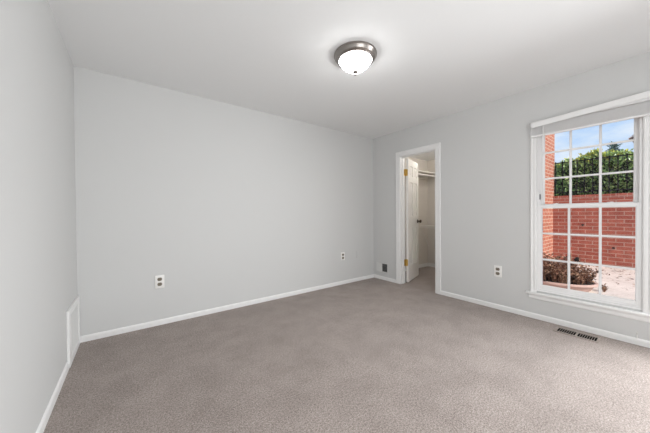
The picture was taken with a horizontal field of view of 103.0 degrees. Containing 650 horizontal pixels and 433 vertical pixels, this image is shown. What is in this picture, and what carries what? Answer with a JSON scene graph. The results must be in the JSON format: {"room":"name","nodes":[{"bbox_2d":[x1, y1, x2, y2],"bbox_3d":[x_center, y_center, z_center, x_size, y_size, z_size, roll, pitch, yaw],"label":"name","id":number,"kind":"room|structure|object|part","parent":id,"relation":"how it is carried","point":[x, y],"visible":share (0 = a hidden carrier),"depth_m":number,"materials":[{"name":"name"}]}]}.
{"room":"empty bedroom","nodes":[
{"label":"empty bedroom","id":0,"kind":"room"},
{"bbox_2d":[0,0,76,432],"bbox_3d":[-0.915,-0.091,0.463,0.120,2.440,4.438,-1,1,-37],"label":"wall","id":1,"kind":"structure","parent":0,"point":[38,247],"depth_m":1.29,"materials":[{"name":"grey paint"}]},
{"bbox_2d":[36,362,68,432],"bbox_3d":[-0.704,1.101,0.315,0.012,0.055,3.940,-1,1,-37],"label":"baseboard","id":2,"kind":"structure","parent":1,"relation":"attached to","point":[48,411],"depth_m":1.52,"materials":[{"name":"white paint"}]},
{"bbox_2d":[66,295,79,367],"bbox_3d":[-2.028,0.907,2.087,0.017,0.423,0.475,-1,1,-37],"label":"air vent","id":3,"kind":"object","parent":1,"relation":"in","point":[73,312],"visible":0.98,"depth_m":2.04,"materials":[{"name":"white metal"}]},
{"bbox_2d":[73,66,373,335],"bbox_3d":[-0.060,-0.133,3.948,5.664,2.440,0.120,-1,1,-37],"label":"wall","id":4,"kind":"structure","parent":0,"point":[228,203],"depth_m":2.88,"materials":[{"name":"grey paint"}]},
{"bbox_2d":[155,275,163,288],"bbox_3d":[-1.694,0.668,2.648,0.082,0.132,0.011,-1,1,-37],"label":"power outlet","id":5,"kind":"object","parent":4,"relation":"attached to","point":[159,279],"visible":1,"depth_m":2.64,"materials":[{"name":"white plastic"}]},
{"bbox_2d":[80,274,373,342],"bbox_3d":[-0.657,1.069,3.425,3.812,0.055,0.012,-1,1,-37],"label":"baseboard","id":6,"kind":"structure","parent":4,"relation":"attached to","point":[94,336],"depth_m":2.89,"materials":[{"name":"white paint"}]},
{"bbox_2d":[341,252,344,260],"bbox_3d":[0.286,0.636,4.129,0.082,0.132,0.011,-1,1,-37],"label":"power outlet","id":7,"kind":"object","parent":4,"relation":"attached to","point":[342,253],"visible":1,"depth_m":4.12,"materials":[{"name":"white plastic"}]},
{"bbox_2d":[43,266,649,432],"bbox_3d":[2.015,1.151,1.099,5.784,0.100,7.178,-1,1,-37],"label":"floor","id":8,"kind":"structure","parent":0,"point":[371,355],"depth_m":1.82,"materials":[{"name":"carpet"}]},
{"bbox_2d":[553,326,600,342],"bbox_3d":[2.311,1.082,2.373,0.140,0.008,0.300,-1,1,-37],"label":"floor vent","id":9,"kind":"object","parent":8,"relation":"in","point":[557,329],"visible":1,"depth_m":2.36,"materials":[{"name":"beige metal"}]},
{"bbox_2d":[48,0,649,138],"bbox_3d":[1.392,-1.400,0.621,4.274,0.140,7.178,-1,1,-37],"label":"ceiling","id":10,"kind":"structure","parent":0,"point":[435,59],"depth_m":2.04,"materials":[{"name":"white paint"}]},
{"bbox_2d":[334,41,376,75],"bbox_3d":[0.251,-1.250,2.135,0.354,0.173,0.354,-1,1,-37],"label":"ceiling light","id":11,"kind":"object","parent":10,"relation":"attached to","point":[354,57],"visible":1,"depth_m":2.04,"materials":[{"name":"silver metal"}]},
{"bbox_3d":[0.251,-1.244,2.135,0.262,0.097,0.262,-1,1,-37],"label":"lamp shade","id":12,"kind":"part","parent":11,"relation":"part of","materials":[{"name":"white glass"}]},
{"bbox_2d":[405,157,427,266],"bbox_3d":[1.585,-0.052,5.075,1.552,2.232,0.046,-1,1,-37],"label":"wall","id":13,"kind":"structure","parent":0,"point":[422,164],"depth_m":5.38,"materials":[{"name":"beige paint"}]},
{"bbox_2d":[405,263,427,270],"bbox_3d":[1.596,1.028,5.052,1.487,0.072,0.012,-1,1,-37],"label":"baseboard","id":14,"kind":"structure","parent":13,"relation":"attached to","point":[424,264],"depth_m":5.37,"materials":[{"name":"white paint"}]},
{"bbox_2d":[405,168,434,178],"bbox_3d":[1.675,-0.811,4.918,1.477,0.100,0.306,-1,1,-37],"label":"closet shelf","id":15,"kind":"object","parent":13,"relation":"attached to","point":[421,174],"visible":0.19,"depth_m":5.07,"materials":[{"name":"white wood"}]},
{"bbox_2d":[410,152,434,160],"bbox_3d":[2.021,-1.191,4.528,1.622,0.050,1.435,-1,1,-37],"label":"ceiling","id":16,"kind":"structure","parent":0,"point":[428,156],"depth_m":5.05,"materials":[{"name":"white paint"}]},
{"bbox_2d":[427,160,434,263],"bbox_3d":[2.644,-0.059,4.971,0.120,2.232,1.389,-1,1,-37],"label":"wall","id":17,"kind":"structure","parent":0,"point":[430,164],"depth_m":5.42,"materials":[{"name":"beige paint"}]},
{"bbox_2d":[419,225,434,245],"bbox_3d":[2.463,0.413,4.865,0.305,0.449,1.333,-1,1,-37],"label":"wire rack","id":18,"kind":"object","parent":17,"relation":"attached to","point":[430,226],"visible":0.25,"depth_m":5.32,"materials":[{"name":"white metal"}]},
{"bbox_2d":[373,51,649,340],"bbox_3d":[2.275,-0.139,2.848,0.222,2.440,4.438,-1,1,-37],"label":"wall","id":19,"kind":"structure","parent":0,"point":[485,148],"depth_m":3.04,"materials":[{"name":"grey paint"}]},
{"bbox_2d":[376,262,387,272],"bbox_3d":[0.975,0.869,4.415,0.008,0.160,0.252,-1,1,-37],"label":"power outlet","id":20,"kind":"object","parent":19,"relation":"in","point":[382,267],"visible":1,"depth_m":4.40,"materials":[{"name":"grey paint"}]},
{"bbox_2d":[374,274,395,282],"bbox_3d":[1.011,1.048,4.366,0.012,0.055,0.478,-1,1,-37],"label":"baseboard","id":21,"kind":"structure","parent":19,"relation":"attached to","point":[375,275],"depth_m":4.36,"materials":[{"name":"white paint"}]},
{"bbox_2d":[404,158,421,281],"bbox_3d":[1.499,0.058,4.376,0.174,1.998,0.625,0,1,31],"label":"door","id":22,"kind":"structure","parent":19,"relation":"in","point":[411,262],"depth_m":4.34,"materials":[{"name":"white paint"}]},
{"bbox_2d":[396,142,440,294],"bbox_3d":[1.417,0.027,3.899,0.136,2.100,0.749,-1,1,-37],"label":"door frame","id":23,"kind":"structure","parent":19,"relation":"attached to","point":[400,156],"depth_m":4.05,"materials":[{"name":"white paint"}]},
{"bbox_3d":[1.166,0.026,4.135,0.016,2.100,0.070,-1,1,-37],"label":"casing","id":24,"kind":"part","parent":23,"relation":"part of","materials":[{"name":"white paint"}]},
{"bbox_3d":[1.361,-0.987,3.853,0.016,0.070,0.745,-1,1,-37],"label":"head casing","id":25,"kind":"part","parent":23,"relation":"part of","materials":[{"name":"white paint"}]},
{"bbox_3d":[1.573,0.029,3.592,0.016,2.100,0.070,-1,1,-37],"label":"casing","id":26,"kind":"part","parent":23,"relation":"part of","materials":[{"name":"white paint"}]},
{"bbox_2d":[494,265,501,277],"bbox_3d":[2.016,0.639,3.015,0.011,0.132,0.082,-1,1,-37],"label":"power outlet","id":27,"kind":"object","parent":19,"relation":"attached to","point":[497,269],"visible":1,"depth_m":3.01,"materials":[{"name":"white plastic"}]},
{"bbox_2d":[441,291,649,347],"bbox_3d":[2.561,1.057,2.294,0.012,0.055,3.199,-1,1,-37],"label":"baseboard","id":28,"kind":"structure","parent":19,"relation":"attached to","point":[621,337],"depth_m":2.58,"materials":[{"name":"white paint"}]},
{"bbox_2d":[526,101,649,322],"bbox_3d":[2.528,-0.061,2.503,0.292,1.874,0.878,-1,1,-37],"label":"window","id":29,"kind":"structure","parent":19,"relation":"in","point":[641,182],"depth_m":2.38,"materials":[{"name":"white paint"}]},
{"bbox_3d":[2.209,-0.098,2.739,0.016,1.801,0.051,-1,1,-37],"label":"casing","id":30,"kind":"part","parent":29,"relation":"part of","materials":[{"name":"white paint"}]},
{"bbox_3d":[2.429,-0.971,2.425,0.016,0.051,0.806,-1,1,-37],"label":"head casing","id":31,"kind":"part","parent":29,"relation":"part of","materials":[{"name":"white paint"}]},
{"bbox_3d":[2.469,0.320,2.461,0.031,0.883,0.682,-1,1,-37],"label":"sash","id":32,"kind":"part","parent":29,"relation":"part of","materials":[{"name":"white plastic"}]},
{"bbox_2d":[530,91,649,193],"bbox_3d":[2.406,-0.620,2.401,0.060,0.790,0.804,-1,1,-37],"label":"window blind","id":33,"kind":"object","parent":29,"relation":"attached to","point":[558,124],"visible":1,"depth_m":2.34,"materials":[{"name":"white paint"}]},
{"bbox_3d":[2.416,-0.834,2.409,0.028,0.016,0.799,-1,1,-37],"label":"rail","id":34,"kind":"part","parent":33,"relation":"part of","materials":[{"name":"white plastic"}]},
{"bbox_3d":[2.494,-0.505,2.476,0.031,0.841,0.682,-1,1,-37],"label":"sash","id":35,"kind":"part","parent":29,"relation":"part of","materials":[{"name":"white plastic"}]},
{"bbox_3d":[2.663,-0.095,2.131,0.016,1.801,0.051,-1,1,-37],"label":"casing","id":36,"kind":"part","parent":29,"relation":"part of","materials":[{"name":"white paint"}]},
{"label":"outside","id":37,"kind":"structure","parent":0,"visible":0},
{"bbox_2d":[559,264,634,299],"bbox_3d":[12.879,1.027,10.886,26.360,0.300,26.000,-1,1,-37],"label":"ground","id":38,"kind":"structure","parent":37,"point":[626,281],"depth_m":3.95,"materials":[{"name":"concrete"}]},
{"bbox_2d":[543,134,554,258],"bbox_3d":[3.568,-0.445,4.705,4.080,3.005,0.100,-1,1,-37],"label":"wall","id":39,"kind":"structure","parent":38,"relation":"on","point":[549,139],"depth_m":5.63,"materials":[{"name":"brick"}]},
{"bbox_2d":[543,275,598,291],"bbox_3d":[3.388,0.963,3.856,0.720,0.109,0.960,-1,1,-37],"label":"planter","id":40,"kind":"object","parent":38,"relation":"on","point":[586,287],"visible":0.31,"depth_m":3.52,"materials":[{"name":"ceramic"}]},
{"bbox_2d":[543,251,603,284],"bbox_3d":[3.392,0.684,3.805,0.998,0.472,0.976,-1,1,-37],"label":"shrub","id":41,"kind":"object","parent":40,"relation":"on","point":[551,269],"visible":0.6,"depth_m":3.60,"materials":[{"name":"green plant"}]},
{"bbox_2d":[553,193,635,267],"bbox_3d":[7.398,0.303,2.964,0.216,1.490,7.883,-1,1,-37],"label":"wall","id":42,"kind":"structure","parent":38,"relation":"on","point":[617,221],"depth_m":5.29,"materials":[{"name":"brick"}]},
{"bbox_2d":[555,153,633,195],"bbox_3d":[6.679,-0.829,3.844,0.032,0.764,4.963,-1,1,-37],"label":"iron fence","id":43,"kind":"object","parent":42,"relation":"on","point":[626,154],"visible":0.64,"depth_m":5.30,"materials":[{"name":"black metal"}]},
{"bbox_3d":[6.681,-0.519,3.847,0.032,0.025,4.963,-1,1,-37],"label":"rail","id":44,"kind":"part","parent":43,"relation":"part of","materials":[{"name":"black metal"}]},
{"bbox_3d":[6.676,-1.184,3.841,0.032,0.019,4.963,-1,1,-37],"label":"rail","id":45,"kind":"part","parent":43,"relation":"part of","materials":[{"name":"black metal"}]},
{"bbox_2d":[556,148,633,195],"bbox_3d":[6.489,-0.275,5.352,1.016,2.509,6.000,-1,1,-37],"label":"hedge","id":46,"kind":"object","parent":38,"relation":"on","point":[595,153],"visible":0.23,"depth_m":5.62,"materials":[{"name":"green plant"}]},
{"bbox_2d":[578,265,634,289],"bbox_3d":[4.975,1.002,4.029,2.231,0.089,2.544,-1,1,-37],"label":"leaf litter","id":47,"kind":"object","parent":38,"relation":"on","point":[578,265],"visible":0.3,"depth_m":4.52,"materials":[{"name":"brown plant"}]},
{"bbox_2d":[606,141,620,151],"bbox_3d":[10.785,-0.970,9.836,2.115,3.744,2.161,-1,1,-37],"label":"conifer tree","id":48,"kind":"object","parent":38,"relation":"on","point":[613,146],"visible":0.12,"depth_m":9.62,"materials":[{"name":"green plant"}]}
]}

